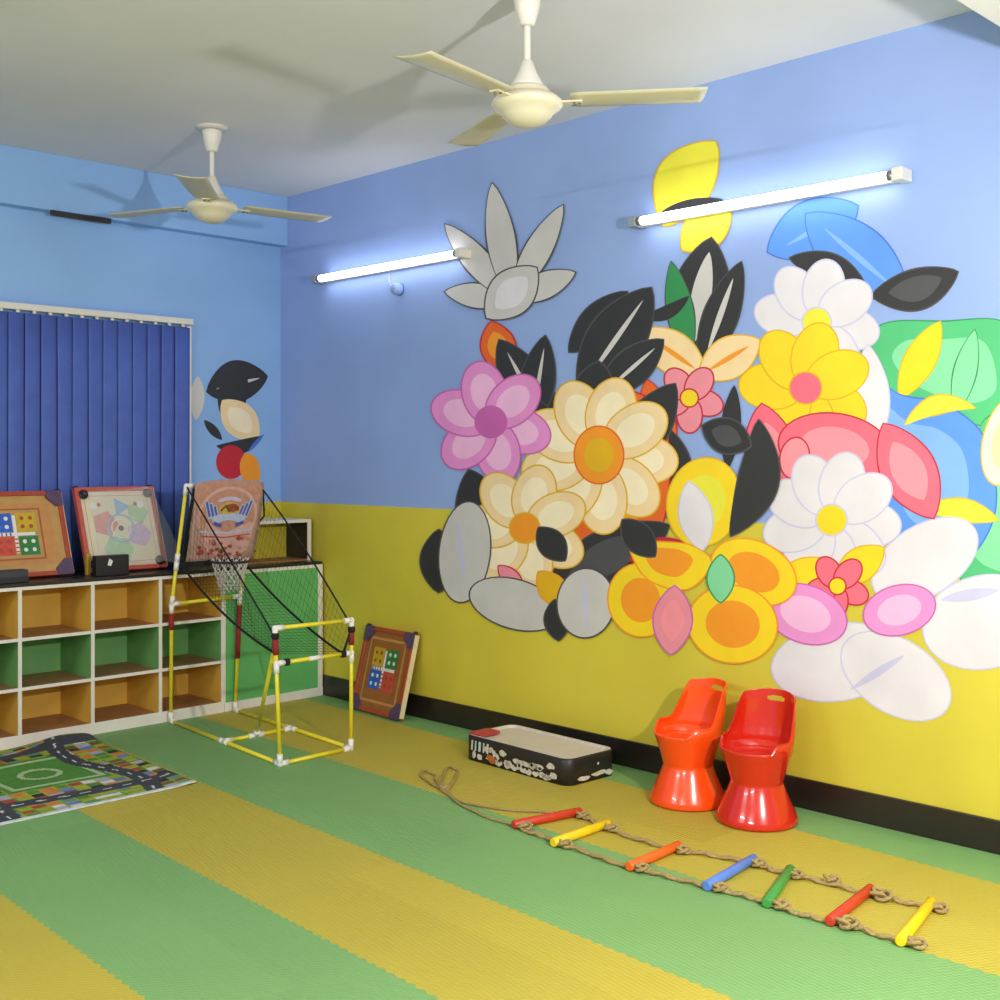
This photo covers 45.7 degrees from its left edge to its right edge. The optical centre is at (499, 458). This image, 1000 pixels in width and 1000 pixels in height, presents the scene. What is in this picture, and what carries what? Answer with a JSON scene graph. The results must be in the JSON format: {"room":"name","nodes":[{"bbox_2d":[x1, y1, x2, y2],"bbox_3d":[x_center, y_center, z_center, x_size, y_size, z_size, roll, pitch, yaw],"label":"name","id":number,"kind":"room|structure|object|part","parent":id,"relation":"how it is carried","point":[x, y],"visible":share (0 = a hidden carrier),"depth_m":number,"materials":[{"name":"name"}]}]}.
{"room":"children's playroom","nodes":[
{"label":"children's playroom","id":0,"kind":"room"},
{"bbox_2d":[0,206,280,570],"bbox_3d":[-3.631,-0.107,5.230,6.200,3.000,0.200,0,0,-45],"label":"wall","id":1,"kind":"structure","parent":0,"point":[230,289],"depth_m":6.88,"materials":[{"name":"blue paint"}]},
{"bbox_2d":[50,210,110,223],"bbox_3d":[-2.237,-1.293,6.343,0.335,0.028,0.018,0,0,-45],"label":"vent strip","id":2,"kind":"object","parent":1,"relation":"attached to","point":[52,212],"visible":1,"depth_m":6.33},
{"bbox_2d":[3,311,190,536],"bbox_3d":[-2.654,-0.102,6.116,2.295,1.330,0.155,0,0,-45],"label":"window","id":3,"kind":"structure","parent":1,"relation":"in","point":[3,311],"depth_m":6.86,"materials":[{"name":"white metal"}]},
{"bbox_2d":[0,301,193,568],"bbox_3d":[-2.589,-0.108,6.056,2.277,1.398,0.044,0,0,-45],"label":"vertical blind","id":4,"kind":"object","parent":3,"relation":"attached to","point":[84,402],"visible":0.73,"depth_m":6.43,"materials":[{"name":"blue fabric"}]},
{"bbox_3d":[-2.583,-0.789,6.061,2.260,0.035,0.044,0,0,-45],"label":"head rail","id":5,"kind":"part","parent":4,"relation":"part of","materials":[{"name":"white metal"}]},
{"bbox_2d":[0,144,287,246],"bbox_3d":[-3.533,-1.457,5.130,6.200,0.300,0.080,0,0,-45],"label":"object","id":6,"kind":"structure","parent":1,"relation":"attached to","point":[33,180],"depth_m":6.50,"materials":[{"name":"blue paint"}]},
{"bbox_2d":[191,360,267,480],"bbox_3d":[-1.613,-0.213,7.085,0.538,0.762,0.001,0,0,-45],"label":"wall mural","id":7,"kind":"object","parent":1,"relation":"attached to","point":[234,382],"depth_m":7.11,"materials":[{"name":"paint"}]},
{"bbox_2d":[0,0,972,196],"bbox_3d":[-0.930,-1.657,2.641,6.400,0.100,7.680,0,0,-45],"label":"ceiling","id":8,"kind":"structure","parent":0,"point":[309,95],"depth_m":4.79,"materials":[{"name":"white paint"}]},
{"bbox_2d":[108,123,331,223],"bbox_3d":[-1.375,-1.375,5.837,1.040,0.465,1.098,0,0,-45],"label":"ceiling fan","id":9,"kind":"object","parent":8,"relation":"hanging from","point":[210,205],"visible":1,"depth_m":5.72,"materials":[{"name":"white metal"}]},
{"bbox_3d":[-1.740,-1.228,5.910,0.460,0.015,0.142,0,0,25],"label":"blade","id":10,"kind":"part","parent":9,"relation":"part of","materials":[{"name":"beige metal"}]},
{"bbox_3d":[-1.362,-1.228,5.371,0.142,0.015,0.460,0,0,-5],"label":"blade","id":11,"kind":"part","parent":9,"relation":"part of","materials":[{"name":"beige metal"}]},
{"bbox_3d":[-1.395,-1.419,5.750,0.024,0.145,0.024,0,0,-45],"label":"down rod","id":12,"kind":"part","parent":9,"relation":"part of","materials":[{"name":"white metal"}]},
{"bbox_3d":[-1.395,-1.602,5.750,0.150,0.010,0.150,0,0,-45],"label":"ceiling plate","id":13,"kind":"part","parent":9,"relation":"part of","materials":[{"name":"white ceramic"}]},
{"bbox_3d":[-1.084,-1.228,5.967,0.460,0.015,0.142,0,0,-35],"label":"blade","id":14,"kind":"part","parent":9,"relation":"part of","materials":[{"name":"beige metal"}]},
{"bbox_2d":[392,0,707,145],"bbox_3d":[0.006,-1.375,4.031,1.037,0.465,1.099,0,0,-45],"label":"ceiling fan","id":15,"kind":"object","parent":8,"relation":"hanging from","point":[526,103],"visible":1,"depth_m":4.02,"materials":[{"name":"white metal"}]},
{"bbox_3d":[-0.136,-1.228,3.776,0.142,0.015,0.460,0,0,37],"label":"blade","id":16,"kind":"part","parent":15,"relation":"part of","materials":[{"name":"beige metal"}]},
{"bbox_3d":[-0.055,-1.228,4.429,0.142,0.015,0.460,0,0,-23],"label":"blade","id":17,"kind":"part","parent":15,"relation":"part of","materials":[{"name":"beige metal"}]},
{"bbox_3d":[0.093,-1.419,4.080,0.024,0.145,0.024,0,0,-45],"label":"down rod","id":18,"kind":"part","parent":15,"relation":"part of","materials":[{"name":"white metal"}]},
{"bbox_3d":[0.470,-1.228,4.033,0.460,0.015,0.142,0,0,7],"label":"blade","id":19,"kind":"part","parent":15,"relation":"part of","materials":[{"name":"beige metal"}]},
{"bbox_2d":[0,695,999,999],"bbox_3d":[-0.930,1.443,2.641,6.400,0.100,7.680,0,0,-45],"label":"floor","id":20,"kind":"structure","parent":0,"point":[349,875],"depth_m":3.79,"materials":[{"name":"plastic"}]},
{"bbox_2d":[0,733,195,825],"bbox_3d":[-2.121,1.366,5.079,1.235,0.050,1.140,0,0,-45],"label":"play mat","id":21,"kind":"object","parent":20,"relation":"on","point":[57,774],"visible":1,"depth_m":5.16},
{"bbox_2d":[0,572,223,749],"bbox_3d":[-2.455,1.006,5.872,2.263,0.773,0.381,0,0,-45],"label":"cubby shelf","id":22,"kind":"object","parent":20,"relation":"on","point":[92,657],"visible":0.89,"depth_m":6.25,"materials":[{"name":"white laminate"}]},
{"bbox_2d":[0,560,321,587],"bbox_3d":[-2.251,0.611,6.130,2.939,0.016,0.442,0,0,-45],"label":"countertop","id":23,"kind":"structure","parent":22,"relation":"on","point":[78,576],"depth_m":6.23,"materials":[{"name":"black laminate"}]},
{"bbox_2d":[0,569,28,583],"bbox_3d":[-2.435,0.572,5.741,0.286,0.062,0.081,0,0,-45],"label":"game box","id":24,"kind":"object","parent":23,"relation":"on","point":[8,576],"visible":1,"depth_m":5.76,"materials":[{"name":"grey cardboard"}]},
{"bbox_3d":[-2.435,0.572,5.741,0.280,0.062,0.075,0,0,-45],"label":"lid","id":25,"kind":"part","parent":24,"relation":"part of","materials":[{"name":"grey cardboard"}]},
{"bbox_2d":[0,576,28,583],"bbox_3d":[-2.435,0.589,5.741,0.286,0.028,0.081,0,0,-45],"label":"tray","id":26,"kind":"object","parent":24,"relation":"on","point":[3,579],"depth_m":5.76,"materials":[{"name":"grey plastic"}]},
{"bbox_2d":[0,489,73,577],"bbox_3d":[-2.438,0.379,6.010,0.505,0.445,0.194,0,0,-45],"label":"game","id":27,"kind":"object","parent":23,"relation":"on","point":[34,537],"visible":0.98,"depth_m":6.06,"materials":[{"name":"orange wood"}]},
{"bbox_3d":[-2.329,0.205,6.193,0.085,0.085,0.014,0,-20,-45],"label":"corner plate","id":28,"kind":"part","parent":27,"relation":"part of","materials":[{"name":"purple plastic"}]},
{"bbox_3d":[-2.238,0.552,6.101,0.085,0.085,0.014,0,-20,-45],"label":"corner plate","id":29,"kind":"part","parent":27,"relation":"part of","materials":[{"name":"purple plastic"}]},
{"bbox_2d":[85,553,90,574],"bbox_3d":[-2.147,0.548,6.185,0.023,0.110,0.030,0,0,-45],"label":"tube","id":30,"kind":"object","parent":23,"relation":"on","point":[87,556],"visible":1,"depth_m":6.17,"materials":[{"name":"gold metal"}]},
{"bbox_2d":[92,554,128,576],"bbox_3d":[-2.021,0.550,6.161,0.180,0.105,0.051,0,0,-45],"label":"game box","id":31,"kind":"object","parent":23,"relation":"on","point":[114,564],"visible":1,"depth_m":6.13,"materials":[{"name":"black cardboard"}]},
{"bbox_2d":[72,485,167,573],"bbox_3d":[-2.003,0.372,6.432,0.563,0.459,0.216,0,0,-45],"label":"game","id":32,"kind":"object","parent":23,"relation":"on","point":[110,520],"visible":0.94,"depth_m":6.41,"materials":[{"name":"white wood"}]},
{"bbox_2d":[223,518,310,564],"bbox_3d":[-1.391,0.480,6.989,0.500,0.245,0.250,0,0,-45],"label":"open box","id":33,"kind":"object","parent":23,"relation":"on","point":[301,527],"visible":0.46,"depth_m":7.14,"materials":[{"name":"white laminate"}]},
{"bbox_3d":[-1.476,0.482,7.075,0.476,0.225,0.008,0,0,-45],"label":"panel","id":34,"kind":"part","parent":33,"relation":"part of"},
{"bbox_2d":[168,479,354,766],"bbox_3d":[-1.193,0.752,5.997,0.533,1.292,1.228,0,0,-39],"label":"game","id":35,"kind":"object","parent":20,"relation":"on","point":[226,515],"visible":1,"depth_m":6.23,"materials":[{"name":"yellow plastic"}]},
{"bbox_3d":[-1.690,0.761,6.239,0.146,1.244,0.024,0,0,38],"label":"post","id":36,"kind":"part","parent":35,"relation":"part of","materials":[{"name":"yellow plastic"}]},
{"bbox_3d":[-1.355,0.718,5.831,0.012,0.340,1.121,0,0,-37],"label":"net cord","id":37,"kind":"part","parent":35,"relation":"part of","materials":[{"name":"black fabric"}]},
{"bbox_3d":[-1.329,0.474,5.794,0.144,0.674,1.021,0,0,-45],"label":"net cord","id":38,"kind":"part","parent":35,"relation":"part of","materials":[{"name":"black fabric"}]},
{"bbox_2d":[196,482,262,558],"bbox_3d":[-1.470,0.330,6.364,0.404,0.418,0.101,0,0,-45],"label":"print","id":39,"kind":"object","parent":35,"relation":"on","point":[232,510],"depth_m":6.36},
{"bbox_3d":[-1.389,0.761,6.544,0.161,1.245,0.044,0,0,13],"label":"post","id":40,"kind":"part","parent":35,"relation":"part of","materials":[{"name":"yellow plastic"}]},
{"bbox_3d":[-1.327,0.344,6.514,0.069,0.334,0.074,0,0,-6],"label":"net cord","id":41,"kind":"part","parent":35,"relation":"part of","materials":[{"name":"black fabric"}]},
{"bbox_3d":[-1.126,1.128,5.681,0.020,0.525,0.577,0,0,-20],"label":"brace leg","id":42,"kind":"part","parent":35,"relation":"part of","materials":[{"name":"yellow plastic"}]},
{"bbox_3d":[-1.010,1.076,5.385,0.043,0.616,0.019,0,0,2],"label":"leg","id":43,"kind":"part","parent":35,"relation":"part of","materials":[{"name":"yellow plastic"}]},
{"bbox_3d":[-1.083,0.746,6.101,0.012,0.376,1.121,0,0,-37],"label":"net cord","id":44,"kind":"part","parent":35,"relation":"part of","materials":[{"name":"black fabric"}]},
{"bbox_3d":[-1.011,0.473,6.107,0.024,0.670,1.030,0,0,-37],"label":"net cord","id":45,"kind":"part","parent":35,"relation":"part of","materials":[{"name":"black fabric"}]},
{"bbox_3d":[-0.730,0.870,5.672,0.012,0.121,0.062,0,0,44],"label":"net cord","id":46,"kind":"part","parent":35,"relation":"part of","materials":[{"name":"black fabric"}]},
{"bbox_3d":[-0.713,1.078,5.686,0.020,0.611,0.030,0,0,7],"label":"leg","id":47,"kind":"part","parent":35,"relation":"part of","materials":[{"name":"yellow plastic"}]},
{"bbox_2d":[221,564,322,711],"bbox_3d":[-1.413,1.006,6.899,0.662,0.773,0.386,0,0,-45],"label":"base cabinet","id":48,"kind":"object","parent":20,"relation":"on","point":[301,680],"visible":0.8,"depth_m":6.78,"materials":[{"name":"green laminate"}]},
{"bbox_2d":[353,623,419,720],"bbox_3d":[-0.633,1.159,6.497,0.149,0.467,0.455,0,0,-42],"label":"game","id":49,"kind":"object","parent":20,"relation":"on","point":[387,656],"visible":0.93,"depth_m":6.47,"materials":[{"name":"orange wood"}]},
{"bbox_3d":[-0.799,1.344,6.596,0.014,0.085,0.085,18,-12,-40],"label":"corner plate","id":50,"kind":"part","parent":49,"relation":"part of","materials":[{"name":"purple plastic"}]},
{"bbox_3d":[-0.730,0.975,6.657,0.014,0.085,0.085,18,-12,-40],"label":"corner plate","id":51,"kind":"part","parent":49,"relation":"part of","materials":[{"name":"purple plastic"}]},
{"bbox_3d":[-0.632,1.163,6.500,0.025,0.417,0.402,18,-12,-40],"label":"board panel","id":52,"kind":"part","parent":49,"relation":"part of","materials":[{"name":"orange wood"}]},
{"bbox_3d":[-0.556,1.344,6.324,0.014,0.085,0.085,18,-12,-40],"label":"corner plate","id":53,"kind":"part","parent":49,"relation":"part of","materials":[{"name":"purple plastic"}]},
{"bbox_3d":[-0.487,0.975,6.385,0.014,0.085,0.085,18,-12,-40],"label":"corner plate","id":54,"kind":"part","parent":49,"relation":"part of","materials":[{"name":"purple plastic"}]},
{"bbox_2d":[469,725,612,785],"bbox_3d":[0.174,1.331,5.385,0.311,0.123,0.671,0,0,-43],"label":"game","id":55,"kind":"object","parent":20,"relation":"on","point":[557,759],"visible":1,"depth_m":5.26,"materials":[{"name":"black cardboard"}]},
{"bbox_2d":[471,740,556,780],"bbox_3d":[0.054,1.343,5.285,0.002,0.091,0.556,0,0,-43],"label":"print","id":56,"kind":"object","parent":55,"relation":"attached to","point":[493,758],"depth_m":5.27},
{"bbox_2d":[578,762,612,780],"bbox_3d":[0.415,1.351,5.152,0.225,0.070,0.001,0,0,-43],"label":"print","id":57,"kind":"object","parent":55,"relation":"attached to","point":[608,771],"depth_m":5.16},
{"bbox_2d":[420,766,948,949],"bbox_3d":[0.446,1.375,4.333,0.481,0.035,2.463,0,0,-45],"label":"ladder","id":58,"kind":"object","parent":20,"relation":"on","point":[904,937],"visible":1,"depth_m":3.92,"materials":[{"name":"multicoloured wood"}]},
{"bbox_2d":[649,678,726,811],"bbox_3d":[0.769,1.151,4.833,0.323,0.482,0.314,0,0,-28],"label":"tub chair","id":59,"kind":"object","parent":20,"relation":"on","point":[688,739],"visible":0.98,"depth_m":4.75,"materials":[{"name":"orange plastic"}]},
{"bbox_3d":[0.765,1.133,4.831,0.257,0.037,0.257,0,0,-28],"label":"seat","id":60,"kind":"part","parent":59,"relation":"part of","materials":[{"name":"orange plastic"}]},
{"bbox_3d":[0.791,1.015,4.845,0.272,0.211,0.283,0,0,-28],"label":"backrest","id":61,"kind":"part","parent":59,"relation":"part of","materials":[{"name":"orange plastic"}]},
{"bbox_2d":[715,688,798,831],"bbox_3d":[0.993,1.151,4.579,0.314,0.482,0.323,0,0,42],"label":"tub chair","id":62,"kind":"object","parent":20,"relation":"on","point":[757,747],"visible":1,"depth_m":4.51,"materials":[{"name":"red plastic"}]},
{"bbox_3d":[0.990,1.133,4.575,0.257,0.037,0.257,0,0,42],"label":"seat","id":63,"kind":"part","parent":62,"relation":"part of","materials":[{"name":"red plastic"}]},
{"bbox_3d":[1.010,1.015,4.597,0.283,0.211,0.272,0,0,42],"label":"backrest","id":64,"kind":"part","parent":62,"relation":"part of","materials":[{"name":"red plastic"}]},
{"bbox_2d":[281,11,999,819],"bbox_3d":[1.274,-0.107,4.821,0.200,3.000,7.680,0,0,-45],"label":"wall","id":65,"kind":"structure","parent":0,"point":[364,364],"depth_m":5.49,"materials":[{"name":"paint"}]},
{"bbox_2d":[311,247,470,284],"bbox_3d":[-0.628,-1.056,6.541,0.083,0.048,1.294,0,0,-45],"label":"tube light","id":66,"kind":"object","parent":65,"relation":"attached to","point":[458,253],"visible":1,"depth_m":6.46,"materials":[{"name":"offwhite enamel"},{"name":"glowing white glass"},{"name":"grey steel"}]},
{"bbox_2d":[389,272,403,295],"bbox_3d":[-0.588,-0.969,6.522,0.055,0.146,0.129,0,0,-45],"label":"wall fitting","id":67,"kind":"object","parent":65,"relation":"attached to","point":[396,288],"visible":1,"depth_m":6.49,"materials":[{"name":"white ceramic"}]},
{"bbox_2d":[323,674,999,854],"bbox_3d":[1.296,1.333,4.646,0.014,0.120,7.400,0,0,-45],"label":"baseboard","id":68,"kind":"structure","parent":65,"relation":"attached to","point":[963,829],"depth_m":4.69,"materials":[{"name":"tile"}]},
{"bbox_2d":[419,140,999,720],"bbox_3d":[0.719,-0.213,5.230,0.010,2.376,3.281,0,0,-45],"label":"wall mural","id":69,"kind":"object","parent":65,"relation":"attached to","point":[852,454],"visible":1,"depth_m":4.94,"materials":[{"name":"paint"}]},
{"bbox_2d":[628,166,911,229],"bbox_3d":[1.050,-1.053,4.845,0.083,0.048,1.294,0,0,-45],"label":"tube light","id":70,"kind":"object","parent":65,"relation":"attached to","point":[900,174],"visible":1,"depth_m":4.75,"materials":[{"name":"glowing white glass"},{"name":"offwhite enamel"},{"name":"grey steel"}]},
{"bbox_2d":[957,0,999,26],"bbox_3d":[-0.147,-1.457,1.707,6.200,0.300,0.350,0,0,-45],"label":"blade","id":71,"kind":"structure","parent":65,"relation":"attached to","point":[989,9],"depth_m":3.44,"materials":[{"name":"white paint"}]}
]}

